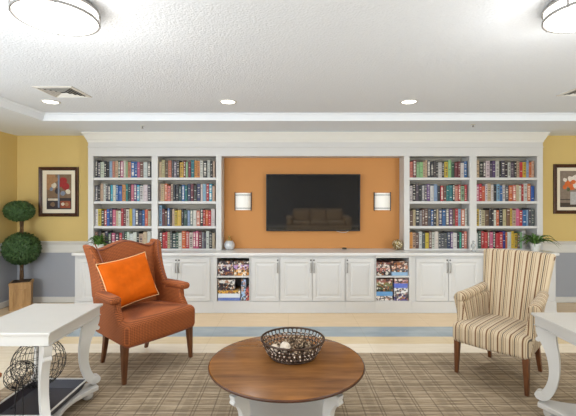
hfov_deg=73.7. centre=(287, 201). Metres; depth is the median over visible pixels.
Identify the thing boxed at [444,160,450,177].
book
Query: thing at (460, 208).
book
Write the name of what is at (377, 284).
board game box
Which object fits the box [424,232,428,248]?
book
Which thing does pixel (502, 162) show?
book
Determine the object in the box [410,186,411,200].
book
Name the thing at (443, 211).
book
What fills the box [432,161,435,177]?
book
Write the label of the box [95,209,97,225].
book
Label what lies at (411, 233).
book
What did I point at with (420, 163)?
book
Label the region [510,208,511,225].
book
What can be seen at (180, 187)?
book
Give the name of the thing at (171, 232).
book
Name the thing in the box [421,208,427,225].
book
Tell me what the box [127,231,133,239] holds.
book
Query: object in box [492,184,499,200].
book
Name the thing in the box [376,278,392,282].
board game box
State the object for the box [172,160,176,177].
book
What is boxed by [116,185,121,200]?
book
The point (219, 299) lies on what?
board game box
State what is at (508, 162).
book
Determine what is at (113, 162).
book
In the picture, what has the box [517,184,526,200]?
book
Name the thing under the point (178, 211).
book
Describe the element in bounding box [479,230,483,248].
book
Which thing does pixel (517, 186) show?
book
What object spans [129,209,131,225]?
book
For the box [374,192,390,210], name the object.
wall sconce
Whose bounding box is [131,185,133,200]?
book
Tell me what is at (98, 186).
book
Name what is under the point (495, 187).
book
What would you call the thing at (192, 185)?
book
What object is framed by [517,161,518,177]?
book
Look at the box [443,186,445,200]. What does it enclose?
book
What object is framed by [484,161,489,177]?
book
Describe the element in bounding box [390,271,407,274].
board game box
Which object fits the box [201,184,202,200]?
book
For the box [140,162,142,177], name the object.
book
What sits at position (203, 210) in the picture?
book
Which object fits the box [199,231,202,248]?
book
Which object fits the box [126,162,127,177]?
book
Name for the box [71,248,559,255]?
countertop
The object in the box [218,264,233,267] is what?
board game box
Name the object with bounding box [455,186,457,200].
book
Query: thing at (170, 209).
book
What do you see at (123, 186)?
book
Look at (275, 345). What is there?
decorative ball
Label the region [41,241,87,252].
trim
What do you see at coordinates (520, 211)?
book
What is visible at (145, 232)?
book
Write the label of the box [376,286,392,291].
board game box
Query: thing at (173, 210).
book
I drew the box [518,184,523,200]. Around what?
book
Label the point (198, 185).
book
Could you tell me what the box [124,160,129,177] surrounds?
book
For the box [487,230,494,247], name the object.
book
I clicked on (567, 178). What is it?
print
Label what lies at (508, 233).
book
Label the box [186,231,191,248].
book
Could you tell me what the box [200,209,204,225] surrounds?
book
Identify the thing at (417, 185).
book
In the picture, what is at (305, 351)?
decorative ball
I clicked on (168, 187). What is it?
book
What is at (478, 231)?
book
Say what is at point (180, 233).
book
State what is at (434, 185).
book
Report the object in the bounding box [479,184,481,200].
book
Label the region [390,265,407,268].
board game box
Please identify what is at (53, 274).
wall
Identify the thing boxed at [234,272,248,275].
board game box
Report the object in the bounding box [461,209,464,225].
book
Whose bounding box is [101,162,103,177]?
book
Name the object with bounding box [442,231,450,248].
book
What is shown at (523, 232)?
book
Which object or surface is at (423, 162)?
book
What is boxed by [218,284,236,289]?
board game box
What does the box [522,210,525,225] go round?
book
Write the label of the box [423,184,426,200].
book
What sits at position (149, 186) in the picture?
book
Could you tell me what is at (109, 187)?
book
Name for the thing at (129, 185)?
book
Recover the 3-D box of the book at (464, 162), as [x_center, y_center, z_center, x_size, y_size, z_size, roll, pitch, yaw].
[2.725,-0.499,5.988,0.046,0.249,0.188,0,0,0]
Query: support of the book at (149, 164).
on the bookcase at (155, 180)
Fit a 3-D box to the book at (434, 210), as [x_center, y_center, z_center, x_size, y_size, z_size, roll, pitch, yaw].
[2.256,0.237,5.976,0.049,0.262,0.158,0,0,0]
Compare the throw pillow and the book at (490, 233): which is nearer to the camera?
the throw pillow
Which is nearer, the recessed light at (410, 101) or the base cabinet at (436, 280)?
the recessed light at (410, 101)
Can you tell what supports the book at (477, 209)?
on the bookcase at (405, 205)
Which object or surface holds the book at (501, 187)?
on the bookcase at (405, 205)
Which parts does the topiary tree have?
planter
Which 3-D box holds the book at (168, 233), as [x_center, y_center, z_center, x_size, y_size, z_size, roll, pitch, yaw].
[-1.832,0.590,5.976,0.040,0.249,0.166,0,0,0]
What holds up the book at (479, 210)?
on the bookcase at (405, 205)
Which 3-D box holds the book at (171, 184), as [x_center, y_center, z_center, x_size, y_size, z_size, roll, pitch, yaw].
[-1.784,-0.144,5.974,0.035,0.262,0.150,0,0,0]
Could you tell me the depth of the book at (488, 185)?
5.90 m
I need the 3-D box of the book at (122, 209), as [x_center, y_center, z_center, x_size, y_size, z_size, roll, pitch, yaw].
[-2.545,0.233,5.971,0.035,0.269,0.159,0,0,0]
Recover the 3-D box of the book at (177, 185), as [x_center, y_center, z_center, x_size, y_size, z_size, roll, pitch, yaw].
[-1.702,-0.142,5.977,0.050,0.259,0.154,0,0,0]
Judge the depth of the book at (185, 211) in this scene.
5.90 m
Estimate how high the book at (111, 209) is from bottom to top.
0.270 m
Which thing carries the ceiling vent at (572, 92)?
in the ceiling
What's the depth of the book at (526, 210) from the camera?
5.90 m
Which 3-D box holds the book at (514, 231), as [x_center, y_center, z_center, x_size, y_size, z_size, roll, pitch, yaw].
[3.581,0.589,5.973,0.034,0.250,0.151,0,0,0]
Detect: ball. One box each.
[270,344,278,353]
[280,342,289,352]
[288,334,296,342]
[290,343,297,352]
[292,351,301,360]
[294,338,303,348]
[297,335,305,341]
[303,341,312,347]
[304,347,312,357]
[392,239,402,249]
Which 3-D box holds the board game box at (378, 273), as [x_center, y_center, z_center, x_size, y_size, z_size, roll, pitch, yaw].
[1.390,1.043,5.732,0.205,0.059,0.266,0,0,0]
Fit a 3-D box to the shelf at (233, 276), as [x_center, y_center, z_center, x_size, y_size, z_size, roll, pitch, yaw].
[-0.797,1.085,5.841,0.468,0.023,0.553,0,0,0]
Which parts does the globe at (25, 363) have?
leg, leg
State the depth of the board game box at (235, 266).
5.59 m
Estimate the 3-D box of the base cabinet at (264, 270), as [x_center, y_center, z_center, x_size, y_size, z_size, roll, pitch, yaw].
[-0.336,1.192,5.830,0.431,0.827,0.614,0,0,0]
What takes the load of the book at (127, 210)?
on the bookcase at (155, 180)
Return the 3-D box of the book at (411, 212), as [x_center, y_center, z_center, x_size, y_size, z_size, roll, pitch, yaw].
[1.892,0.251,5.973,0.055,0.233,0.158,0,0,0]
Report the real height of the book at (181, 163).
0.234 m
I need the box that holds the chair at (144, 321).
[83,238,194,384]
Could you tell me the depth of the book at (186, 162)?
5.89 m
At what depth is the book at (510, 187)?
5.89 m
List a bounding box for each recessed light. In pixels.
[40,99,60,103]
[219,99,236,103]
[400,99,417,103]
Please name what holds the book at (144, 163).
on the bookcase at (155, 180)
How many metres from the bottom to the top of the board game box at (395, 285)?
0.064 m
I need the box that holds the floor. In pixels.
[0,303,575,389]
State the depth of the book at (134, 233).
5.89 m
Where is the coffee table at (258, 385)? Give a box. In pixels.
[208,334,364,415]
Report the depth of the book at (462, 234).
5.89 m
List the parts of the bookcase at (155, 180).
panel, shelf, shelf, shelf, panel, shelf, shelf, shelf, shelf, panel, panel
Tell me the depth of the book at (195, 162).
5.90 m
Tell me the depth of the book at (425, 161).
5.89 m
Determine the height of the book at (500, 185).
0.254 m
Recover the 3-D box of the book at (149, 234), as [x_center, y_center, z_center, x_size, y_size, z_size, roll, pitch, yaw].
[-2.135,0.584,5.976,0.056,0.260,0.162,0,0,0]
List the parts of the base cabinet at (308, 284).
door, door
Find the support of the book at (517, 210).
on the bookcase at (405, 205)
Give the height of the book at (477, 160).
0.265 m
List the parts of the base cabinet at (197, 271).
door, door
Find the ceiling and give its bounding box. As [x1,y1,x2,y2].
[0,0,575,135]
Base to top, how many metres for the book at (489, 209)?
0.272 m
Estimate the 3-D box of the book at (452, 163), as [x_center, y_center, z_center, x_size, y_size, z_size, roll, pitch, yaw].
[2.533,-0.492,5.988,0.049,0.234,0.177,0,0,0]
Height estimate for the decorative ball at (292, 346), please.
0.078 m
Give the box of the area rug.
[0,353,575,415]
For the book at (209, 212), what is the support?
on the bookcase at (155, 180)
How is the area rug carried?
on the floor
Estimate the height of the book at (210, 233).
0.242 m
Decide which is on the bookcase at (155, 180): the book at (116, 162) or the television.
the book at (116, 162)
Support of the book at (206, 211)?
on the bookcase at (155, 180)
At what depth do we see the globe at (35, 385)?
2.83 m
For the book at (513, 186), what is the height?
0.248 m
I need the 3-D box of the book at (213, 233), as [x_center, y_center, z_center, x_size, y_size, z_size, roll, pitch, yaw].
[-1.144,0.595,5.977,0.042,0.239,0.176,0,0,0]
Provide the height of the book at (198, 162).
0.254 m
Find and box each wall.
[0,131,16,302]
[17,136,575,296]
[224,158,398,247]
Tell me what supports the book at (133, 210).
on the bookcase at (155, 180)
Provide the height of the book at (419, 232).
0.259 m
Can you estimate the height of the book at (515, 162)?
0.255 m
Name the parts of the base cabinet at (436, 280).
door, door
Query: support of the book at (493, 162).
on the bookcase at (405, 205)
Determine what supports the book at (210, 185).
on the bookcase at (155, 180)
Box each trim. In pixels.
[0,96,575,120]
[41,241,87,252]
[81,132,549,141]
[88,142,542,157]
[543,241,575,252]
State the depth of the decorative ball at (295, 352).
2.65 m
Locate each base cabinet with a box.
[74,256,92,302]
[162,256,212,312]
[213,256,249,312]
[250,256,279,312]
[280,256,344,312]
[345,256,375,312]
[375,256,411,312]
[412,256,480,312]
[481,256,556,311]
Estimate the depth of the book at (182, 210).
5.90 m
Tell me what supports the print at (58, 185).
attached to the framed picture at (58, 187)
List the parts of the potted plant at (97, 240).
pot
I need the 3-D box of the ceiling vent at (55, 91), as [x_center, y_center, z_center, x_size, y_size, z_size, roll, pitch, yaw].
[-2.330,-1.135,3.980,0.400,0.012,0.400,0,0,0]
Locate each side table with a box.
[0,303,102,415]
[531,312,575,415]
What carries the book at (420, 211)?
on the bookcase at (405, 205)
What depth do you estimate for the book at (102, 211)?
5.90 m
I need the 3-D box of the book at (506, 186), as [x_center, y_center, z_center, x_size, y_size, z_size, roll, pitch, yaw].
[3.365,-0.134,5.985,0.051,0.242,0.173,0,0,0]
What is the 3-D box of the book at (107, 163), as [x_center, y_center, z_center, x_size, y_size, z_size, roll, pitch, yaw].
[-2.766,-0.498,5.975,0.049,0.246,0.160,0,0,0]
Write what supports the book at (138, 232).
on the bookcase at (155, 180)
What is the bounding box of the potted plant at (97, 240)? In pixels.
[87,234,108,247]
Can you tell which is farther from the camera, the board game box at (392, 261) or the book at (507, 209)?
the book at (507, 209)
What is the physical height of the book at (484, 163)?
0.245 m
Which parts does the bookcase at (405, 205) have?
panel, panel, shelf, shelf, shelf, shelf, panel, shelf, shelf, shelf, shelf, panel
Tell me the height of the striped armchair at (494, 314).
1.117 m
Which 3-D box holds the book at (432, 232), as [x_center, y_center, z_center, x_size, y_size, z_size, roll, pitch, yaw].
[2.231,0.591,5.987,0.042,0.248,0.175,0,0,0]
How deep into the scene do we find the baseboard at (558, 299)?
6.12 m
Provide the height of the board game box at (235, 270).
0.039 m
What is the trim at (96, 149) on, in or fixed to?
attached to the wall at (53, 274)
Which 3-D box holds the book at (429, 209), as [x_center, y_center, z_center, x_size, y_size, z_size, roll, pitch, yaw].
[2.173,0.234,5.983,0.045,0.268,0.175,0,0,0]
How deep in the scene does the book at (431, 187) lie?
5.90 m
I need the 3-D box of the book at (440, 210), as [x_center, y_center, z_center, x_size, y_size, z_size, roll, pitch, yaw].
[2.343,0.240,5.975,0.053,0.255,0.150,0,0,0]
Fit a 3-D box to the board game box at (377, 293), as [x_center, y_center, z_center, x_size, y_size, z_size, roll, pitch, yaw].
[1.405,1.337,5.725,0.238,0.061,0.275,0,0,0]
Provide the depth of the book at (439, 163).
5.89 m
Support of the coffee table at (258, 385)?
on the area rug
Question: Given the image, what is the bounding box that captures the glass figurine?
[471,241,475,251]
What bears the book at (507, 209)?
on the bookcase at (405, 205)
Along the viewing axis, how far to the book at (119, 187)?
5.90 m
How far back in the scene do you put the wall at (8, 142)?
5.91 m
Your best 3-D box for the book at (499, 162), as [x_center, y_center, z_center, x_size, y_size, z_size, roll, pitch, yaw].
[3.260,-0.493,5.991,0.030,0.236,0.187,0,0,0]
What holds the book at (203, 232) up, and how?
on the bookcase at (155, 180)
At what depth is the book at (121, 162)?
5.90 m
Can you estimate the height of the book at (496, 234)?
0.235 m
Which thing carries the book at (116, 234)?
on the bookcase at (155, 180)
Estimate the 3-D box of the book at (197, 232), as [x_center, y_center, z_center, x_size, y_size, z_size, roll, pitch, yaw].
[-1.396,0.580,5.968,0.041,0.268,0.158,0,0,0]
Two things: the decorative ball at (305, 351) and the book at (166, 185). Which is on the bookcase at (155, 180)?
the book at (166, 185)
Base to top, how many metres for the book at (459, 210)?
0.263 m
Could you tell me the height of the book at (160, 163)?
0.244 m
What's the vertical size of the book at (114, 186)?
0.246 m
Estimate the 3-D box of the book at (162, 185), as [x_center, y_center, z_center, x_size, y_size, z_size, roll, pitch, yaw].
[-1.922,-0.146,5.973,0.053,0.268,0.169,0,0,0]
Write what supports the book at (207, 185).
on the bookcase at (155, 180)
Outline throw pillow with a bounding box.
[96,252,158,307]
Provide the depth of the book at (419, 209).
5.90 m
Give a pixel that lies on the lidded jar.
(229, 244)
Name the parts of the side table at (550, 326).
leg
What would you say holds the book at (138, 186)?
on the bookcase at (155, 180)
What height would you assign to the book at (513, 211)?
0.242 m
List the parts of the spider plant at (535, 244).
pot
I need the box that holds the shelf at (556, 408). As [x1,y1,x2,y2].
[537,400,575,415]
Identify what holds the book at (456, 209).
on the bookcase at (405, 205)
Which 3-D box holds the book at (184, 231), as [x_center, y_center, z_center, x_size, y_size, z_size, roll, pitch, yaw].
[-1.601,0.580,5.971,0.057,0.268,0.152,0,0,0]
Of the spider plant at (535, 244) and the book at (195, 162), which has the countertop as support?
the spider plant at (535, 244)
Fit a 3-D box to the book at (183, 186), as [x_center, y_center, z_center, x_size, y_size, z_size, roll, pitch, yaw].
[-1.608,-0.137,5.985,0.045,0.249,0.188,0,0,0]
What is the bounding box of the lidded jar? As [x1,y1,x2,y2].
[224,235,234,249]
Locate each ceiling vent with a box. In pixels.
[31,86,90,96]
[557,88,575,95]
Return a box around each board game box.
[218,258,235,264]
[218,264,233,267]
[218,267,233,271]
[218,271,233,275]
[218,278,236,282]
[218,280,236,286]
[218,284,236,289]
[218,286,240,293]
[218,293,240,297]
[218,297,240,300]
[234,259,248,264]
[234,265,248,268]
[234,269,248,271]
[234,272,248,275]
[241,278,247,300]
[246,284,248,300]
[376,260,390,264]
[376,265,389,267]
[376,268,389,270]
[376,271,389,275]
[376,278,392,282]
[376,283,392,285]
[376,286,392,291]
[376,292,392,295]
[376,296,392,299]
[387,259,407,264]
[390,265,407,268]
[390,268,407,271]
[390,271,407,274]
[392,278,407,282]
[392,293,407,300]
[393,283,407,287]
[393,287,407,293]
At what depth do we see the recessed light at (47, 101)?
4.35 m
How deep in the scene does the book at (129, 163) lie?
5.89 m
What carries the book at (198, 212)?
on the bookcase at (155, 180)
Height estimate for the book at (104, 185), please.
0.268 m
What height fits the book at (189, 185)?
0.265 m
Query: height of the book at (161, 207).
0.315 m
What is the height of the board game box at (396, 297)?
0.099 m
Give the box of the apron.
[249,399,323,415]
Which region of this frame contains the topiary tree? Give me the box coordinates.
[0,200,41,310]
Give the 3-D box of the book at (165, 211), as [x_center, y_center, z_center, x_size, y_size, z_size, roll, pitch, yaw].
[-1.873,0.251,5.970,0.040,0.234,0.158,0,0,0]
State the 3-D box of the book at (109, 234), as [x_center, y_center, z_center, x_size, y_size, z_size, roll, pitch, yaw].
[-2.738,0.596,5.976,0.047,0.237,0.163,0,0,0]
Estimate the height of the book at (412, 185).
0.259 m
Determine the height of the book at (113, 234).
0.238 m
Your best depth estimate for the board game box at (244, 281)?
5.58 m
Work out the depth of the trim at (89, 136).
5.82 m
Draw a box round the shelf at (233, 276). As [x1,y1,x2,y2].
[217,275,248,277]
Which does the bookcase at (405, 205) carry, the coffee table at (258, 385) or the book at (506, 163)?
the book at (506, 163)
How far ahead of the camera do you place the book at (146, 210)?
5.89 m
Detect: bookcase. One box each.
[88,156,223,249]
[399,156,542,249]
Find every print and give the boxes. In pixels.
[47,174,70,208]
[560,171,575,206]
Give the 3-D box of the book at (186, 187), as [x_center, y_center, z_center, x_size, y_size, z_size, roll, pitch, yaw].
[-1.565,-0.133,5.984,0.039,0.240,0.188,0,0,0]
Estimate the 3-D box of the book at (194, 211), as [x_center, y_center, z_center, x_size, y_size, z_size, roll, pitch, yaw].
[-1.434,0.247,5.977,0.055,0.240,0.161,0,0,0]
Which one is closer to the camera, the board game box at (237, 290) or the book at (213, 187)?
the board game box at (237, 290)
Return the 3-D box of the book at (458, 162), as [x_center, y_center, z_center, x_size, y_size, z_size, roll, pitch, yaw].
[2.628,-0.499,5.974,0.035,0.248,0.170,0,0,0]
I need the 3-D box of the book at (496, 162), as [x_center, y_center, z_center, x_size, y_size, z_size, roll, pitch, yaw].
[3.215,-0.500,5.983,0.055,0.251,0.180,0,0,0]
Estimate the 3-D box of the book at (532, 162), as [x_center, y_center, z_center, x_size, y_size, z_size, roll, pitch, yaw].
[3.760,-0.503,5.987,0.042,0.257,0.188,0,0,0]
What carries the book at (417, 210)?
on the bookcase at (405, 205)
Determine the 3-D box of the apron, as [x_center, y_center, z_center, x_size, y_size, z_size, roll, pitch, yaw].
[-0.010,1.512,2.693,0.716,0.034,0.716,0,0,0]
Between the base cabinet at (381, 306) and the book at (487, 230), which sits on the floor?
the base cabinet at (381, 306)
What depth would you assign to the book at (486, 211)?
5.90 m
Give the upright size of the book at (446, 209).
0.273 m
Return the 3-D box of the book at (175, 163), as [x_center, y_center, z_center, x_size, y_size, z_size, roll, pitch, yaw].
[-1.733,-0.498,5.974,0.043,0.247,0.155,0,0,0]
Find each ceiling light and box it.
[8,0,100,35]
[541,0,575,33]
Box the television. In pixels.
[266,174,359,232]
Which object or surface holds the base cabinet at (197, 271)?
on the floor
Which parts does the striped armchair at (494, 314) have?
leg, armrest, arm panel, seat, backrest, leg, arm panel, armrest, leg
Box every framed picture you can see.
[38,167,78,216]
[553,164,575,213]
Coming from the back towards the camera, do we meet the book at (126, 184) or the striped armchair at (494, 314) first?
the book at (126, 184)
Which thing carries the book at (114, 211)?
on the bookcase at (155, 180)
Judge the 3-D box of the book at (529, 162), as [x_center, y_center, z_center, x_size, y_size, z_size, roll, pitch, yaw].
[3.717,-0.491,5.980,0.042,0.234,0.176,0,0,0]
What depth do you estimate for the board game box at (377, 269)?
5.60 m
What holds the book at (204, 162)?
on the bookcase at (155, 180)
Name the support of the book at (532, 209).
on the bookcase at (405, 205)
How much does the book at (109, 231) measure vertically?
0.269 m
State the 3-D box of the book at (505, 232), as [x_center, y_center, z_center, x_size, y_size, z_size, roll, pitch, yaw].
[3.356,0.590,5.978,0.029,0.249,0.166,0,0,0]
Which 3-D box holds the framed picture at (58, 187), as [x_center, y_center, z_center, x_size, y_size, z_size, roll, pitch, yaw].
[-3.657,-0.163,6.122,0.630,0.790,0.034,0,0,0]
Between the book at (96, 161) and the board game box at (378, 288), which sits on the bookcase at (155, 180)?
the book at (96, 161)
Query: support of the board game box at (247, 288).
on the base cabinet at (240, 306)
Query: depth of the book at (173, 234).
5.90 m
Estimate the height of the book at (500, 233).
0.251 m
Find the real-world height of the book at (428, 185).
0.264 m
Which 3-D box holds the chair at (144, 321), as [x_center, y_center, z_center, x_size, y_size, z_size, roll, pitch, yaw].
[-1.470,1.000,3.840,0.778,1.200,0.884,0,0,36]
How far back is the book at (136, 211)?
5.89 m
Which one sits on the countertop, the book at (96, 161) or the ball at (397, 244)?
the ball at (397, 244)
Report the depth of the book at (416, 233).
5.90 m
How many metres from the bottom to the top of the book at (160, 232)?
0.259 m
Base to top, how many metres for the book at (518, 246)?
0.230 m
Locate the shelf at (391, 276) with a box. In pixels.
[376,275,408,277]
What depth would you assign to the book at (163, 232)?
5.89 m
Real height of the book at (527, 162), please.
0.261 m
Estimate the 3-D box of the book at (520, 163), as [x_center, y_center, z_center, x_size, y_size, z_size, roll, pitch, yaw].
[3.582,-0.494,5.972,0.044,0.238,0.151,0,0,0]
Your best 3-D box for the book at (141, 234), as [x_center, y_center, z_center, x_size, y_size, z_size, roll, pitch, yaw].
[-2.256,0.601,5.981,0.060,0.228,0.180,0,0,0]
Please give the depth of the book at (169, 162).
5.89 m
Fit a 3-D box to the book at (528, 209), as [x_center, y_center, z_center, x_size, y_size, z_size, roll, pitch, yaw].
[3.711,0.230,5.979,0.034,0.275,0.179,0,0,0]
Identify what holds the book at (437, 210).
on the bookcase at (405, 205)
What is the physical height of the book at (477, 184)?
0.256 m
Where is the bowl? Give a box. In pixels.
[260,327,324,364]
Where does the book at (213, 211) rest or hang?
on the bookcase at (155, 180)
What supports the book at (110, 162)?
on the bookcase at (155, 180)
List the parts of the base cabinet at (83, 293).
door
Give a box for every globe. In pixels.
[3,360,36,415]
[10,341,66,408]
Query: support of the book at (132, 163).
on the bookcase at (155, 180)
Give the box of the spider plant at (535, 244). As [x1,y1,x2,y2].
[516,233,558,251]
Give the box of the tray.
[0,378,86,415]
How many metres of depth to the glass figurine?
5.72 m
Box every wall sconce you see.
[235,192,251,210]
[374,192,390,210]
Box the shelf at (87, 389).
[52,383,98,415]
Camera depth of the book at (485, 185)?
5.89 m
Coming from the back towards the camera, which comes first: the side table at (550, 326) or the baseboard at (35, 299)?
the baseboard at (35, 299)
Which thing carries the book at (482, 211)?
on the bookcase at (405, 205)
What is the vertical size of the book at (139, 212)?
0.234 m
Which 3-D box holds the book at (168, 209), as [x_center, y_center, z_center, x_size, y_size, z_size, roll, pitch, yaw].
[-1.833,0.233,5.979,0.036,0.269,0.175,0,0,0]
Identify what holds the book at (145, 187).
on the bookcase at (155, 180)
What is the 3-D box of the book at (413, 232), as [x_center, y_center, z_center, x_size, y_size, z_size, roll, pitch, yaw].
[1.936,0.593,5.977,0.046,0.244,0.166,0,0,0]
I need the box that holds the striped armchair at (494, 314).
[453,248,555,396]
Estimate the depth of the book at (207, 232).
5.89 m
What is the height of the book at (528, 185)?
0.264 m
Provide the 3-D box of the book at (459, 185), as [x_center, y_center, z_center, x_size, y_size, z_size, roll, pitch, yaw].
[2.632,-0.141,5.969,0.035,0.256,0.159,0,0,0]
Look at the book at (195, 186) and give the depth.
5.89 m
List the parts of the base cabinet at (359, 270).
door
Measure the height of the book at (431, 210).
0.249 m
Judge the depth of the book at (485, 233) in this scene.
5.89 m
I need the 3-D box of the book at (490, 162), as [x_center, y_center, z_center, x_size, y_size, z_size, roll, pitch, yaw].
[3.119,-0.491,5.978,0.044,0.232,0.158,0,0,0]
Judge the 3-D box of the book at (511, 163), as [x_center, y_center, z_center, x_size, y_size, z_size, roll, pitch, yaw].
[3.445,-0.491,5.980,0.054,0.233,0.166,0,0,0]
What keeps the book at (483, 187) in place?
on the bookcase at (405, 205)
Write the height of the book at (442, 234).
0.237 m
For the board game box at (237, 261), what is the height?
0.044 m
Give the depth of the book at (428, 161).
5.89 m
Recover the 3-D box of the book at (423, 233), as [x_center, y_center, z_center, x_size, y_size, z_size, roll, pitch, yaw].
[2.083,0.594,5.983,0.048,0.242,0.172,0,0,0]
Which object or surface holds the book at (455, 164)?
on the bookcase at (405, 205)
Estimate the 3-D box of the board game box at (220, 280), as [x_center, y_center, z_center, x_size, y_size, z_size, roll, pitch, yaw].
[-0.901,1.159,5.728,0.248,0.049,0.268,0,0,0]
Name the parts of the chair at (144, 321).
leg, armrest, arm panel, leg, backrest, seat, arm panel, armrest, leg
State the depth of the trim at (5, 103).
4.96 m
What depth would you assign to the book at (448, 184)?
5.90 m
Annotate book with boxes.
[95,160,101,177]
[95,186,97,200]
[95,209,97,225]
[98,162,100,177]
[98,186,99,200]
[98,209,106,225]
[100,184,102,200]
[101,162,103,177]
[101,210,103,225]
[103,184,109,200]
[104,161,106,177]
[104,210,106,225]
[105,230,112,244]
[106,162,108,177]
[106,185,110,200]
[107,209,109,225]
[108,185,110,200]
[108,232,114,243]
[109,161,111,177]
[110,208,116,225]
[111,185,112,200]
[112,161,114,177]
[112,232,118,241]
[113,185,115,200]
[113,209,120,225]
[115,161,117,177]
[115,232,119,240]
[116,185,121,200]
[116,210,120,225]
[118,161,119,177]
[118,186,121,200]
[118,211,120,225]
[120,161,123,177]
[121,208,123,225]
[122,185,125,200]
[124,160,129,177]
[124,208,129,225]
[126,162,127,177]
[126,184,127,200]
[126,209,128,225]
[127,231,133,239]
[128,162,130,177]
[128,184,133,200]
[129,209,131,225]
[131,162,134,177]
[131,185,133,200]
[132,209,137,225]
[133,231,137,241]
[134,184,140,200]
[135,161,136,177]
[135,209,141,225]
[137,162,139,177]
[137,185,142,200]
[137,231,142,241]
[138,211,141,225]
[139,233,142,242]
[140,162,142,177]
[140,186,142,200]
[142,210,144,225]
[143,162,146,177]
[143,185,147,200]
[143,231,147,243]
[145,209,150,225]
[147,162,151,177]
[147,231,151,242]
[148,185,151,200]
[148,211,151,225]
[159,162,161,177]
[159,184,160,200]
[159,205,165,225]
[159,231,165,248]
[161,184,164,200]
[162,160,165,177]
[162,209,166,225]
[163,232,164,248]
[165,161,167,177]
[165,184,170,200]
[165,211,166,225]
[165,231,169,248]
[167,186,170,200]
[167,208,172,225]
[167,232,169,248]
[168,161,171,177]
[170,209,171,225]
[170,231,174,248]
[171,184,172,200]
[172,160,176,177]
[172,209,177,225]
[172,233,175,248]
[173,184,175,200]
[174,162,176,177]
[175,210,176,225]
[176,184,181,200]
[176,232,179,248]
[177,160,181,177]
[177,210,180,225]
[178,232,181,248]
[179,186,181,200]
[180,162,183,177]
[181,209,185,225]
[182,185,187,200]
[182,230,187,248]
[184,161,187,177]
[184,210,187,225]
[185,186,187,200]
[186,162,187,177]
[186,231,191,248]
[188,162,190,177]
[188,184,190,200]
[188,210,189,225]
[189,232,192,248]
[190,210,192,225]
[191,160,194,177]
[191,184,195,200]
[193,210,196,225]
[193,231,195,247]
[194,161,196,177]
[194,185,196,200]
[196,230,200,248]
[197,161,199,177]
[197,184,200,200]
[197,210,199,225]
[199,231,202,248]
[200,161,202,177]
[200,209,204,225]
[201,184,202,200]
[202,231,205,248]
[203,161,206,177]
[203,184,205,200]
[203,210,204,225]
[204,233,205,248]
[205,210,210,225]
[206,184,208,200]
[206,230,210,248]
[207,160,210,177]
[208,210,210,225]
[209,184,213,200]
[209,232,212,248]
[210,161,212,177]
[211,209,215,225]
[212,186,215,200]
[212,232,215,248]
[213,161,215,177]
[410,160,415,177]
[410,162,412,177]
[410,184,415,200]
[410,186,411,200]
[410,210,415,225]
[410,211,412,225]
[410,232,412,248]
[412,209,418,225]
[413,232,414,248]
[415,231,421,248]
[415,232,418,248]
[416,162,418,177]
[416,184,418,200]
[419,162,422,177]
[419,185,421,200]
[419,209,423,225]
[419,210,421,225]
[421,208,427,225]
[422,160,426,177]
[422,185,424,200]
[422,232,424,248]
[423,162,424,177]
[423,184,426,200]
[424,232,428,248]
[425,231,431,248]
[427,160,429,177]
[427,184,429,200]
[428,208,430,225]
[430,162,433,177]
[430,184,436,200]
[430,186,433,200]
[431,209,435,225]
[431,210,432,225]
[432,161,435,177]
[432,231,437,248]
[432,232,433,248]
[436,162,437,177]
[436,209,438,225]
[437,186,439,200]
[438,162,441,177]
[438,232,440,248]
[439,209,441,225]
[440,186,442,200]
[440,232,443,248]
[441,208,448,225]
[441,232,446,248]
[442,162,443,177]
[442,210,445,225]
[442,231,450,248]
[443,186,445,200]
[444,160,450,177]
[444,162,447,177]
[446,186,448,200]
[447,185,452,200]
[448,184,454,200]
[448,231,452,248]
[449,209,451,225]
[451,162,453,177]
[451,208,457,225]
[452,209,454,225]
[453,232,456,248]
[454,161,459,177]
[454,163,457,177]
[455,184,460,200]
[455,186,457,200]
[455,232,459,248]
[458,209,460,225]
[460,161,466,177]
[460,163,463,177]
[460,208,466,225]
[460,231,466,248]
[461,185,466,200]
[461,186,463,200]
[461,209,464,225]
[461,232,463,248]
[477,160,478,177]
[477,184,478,200]
[477,209,478,225]
[477,230,480,248]
[479,162,482,177]
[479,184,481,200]
[479,210,480,225]
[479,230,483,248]
[481,210,484,225]
[482,184,486,200]
[482,186,484,200]
[483,162,485,177]
[483,208,490,225]
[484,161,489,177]
[484,232,487,248]
[485,210,488,225]
[487,184,490,200]
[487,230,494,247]
[489,232,492,247]
[490,161,494,177]
[490,162,491,177]
[491,185,493,200]
[491,210,493,225]
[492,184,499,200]
[494,186,496,200]
[494,208,502,225]
[494,210,495,225]
[495,161,498,177]
[495,231,502,248]
[495,233,498,248]
[496,210,498,225]
[497,230,504,248]
[499,161,504,177]
[499,162,500,177]
[500,185,504,200]
[500,186,502,200]
[503,208,509,225]
[503,209,505,225]
[505,162,507,177]
[505,185,508,200]
[505,231,510,248]
[505,232,506,248]
[508,162,509,177]
[508,231,513,248]
[509,185,515,200]
[509,186,511,200]
[510,162,513,177]
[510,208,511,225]
[512,161,516,177]
[512,209,518,225]
[512,210,515,225]
[514,231,521,248]
[514,233,516,248]
[516,185,518,200]
[516,230,524,248]
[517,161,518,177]
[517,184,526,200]
[517,233,519,248]
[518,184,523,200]
[519,162,522,177]
[519,186,520,200]
[519,210,521,225]
[521,161,528,177]
[522,208,530,225]
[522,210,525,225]
[523,162,525,177]
[526,210,527,225]
[527,184,530,200]
[529,161,533,177]
[529,162,530,177]
[531,186,533,200]
[531,208,533,225]
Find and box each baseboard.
[0,300,8,308]
[33,297,74,302]
[556,297,575,302]
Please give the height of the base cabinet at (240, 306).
0.827 m
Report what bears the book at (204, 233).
on the bookcase at (155, 180)
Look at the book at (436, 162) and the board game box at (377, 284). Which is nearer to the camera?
the board game box at (377, 284)
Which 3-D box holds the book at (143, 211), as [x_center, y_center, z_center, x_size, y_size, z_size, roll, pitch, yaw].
[-2.219,0.247,5.973,0.041,0.240,0.162,0,0,0]

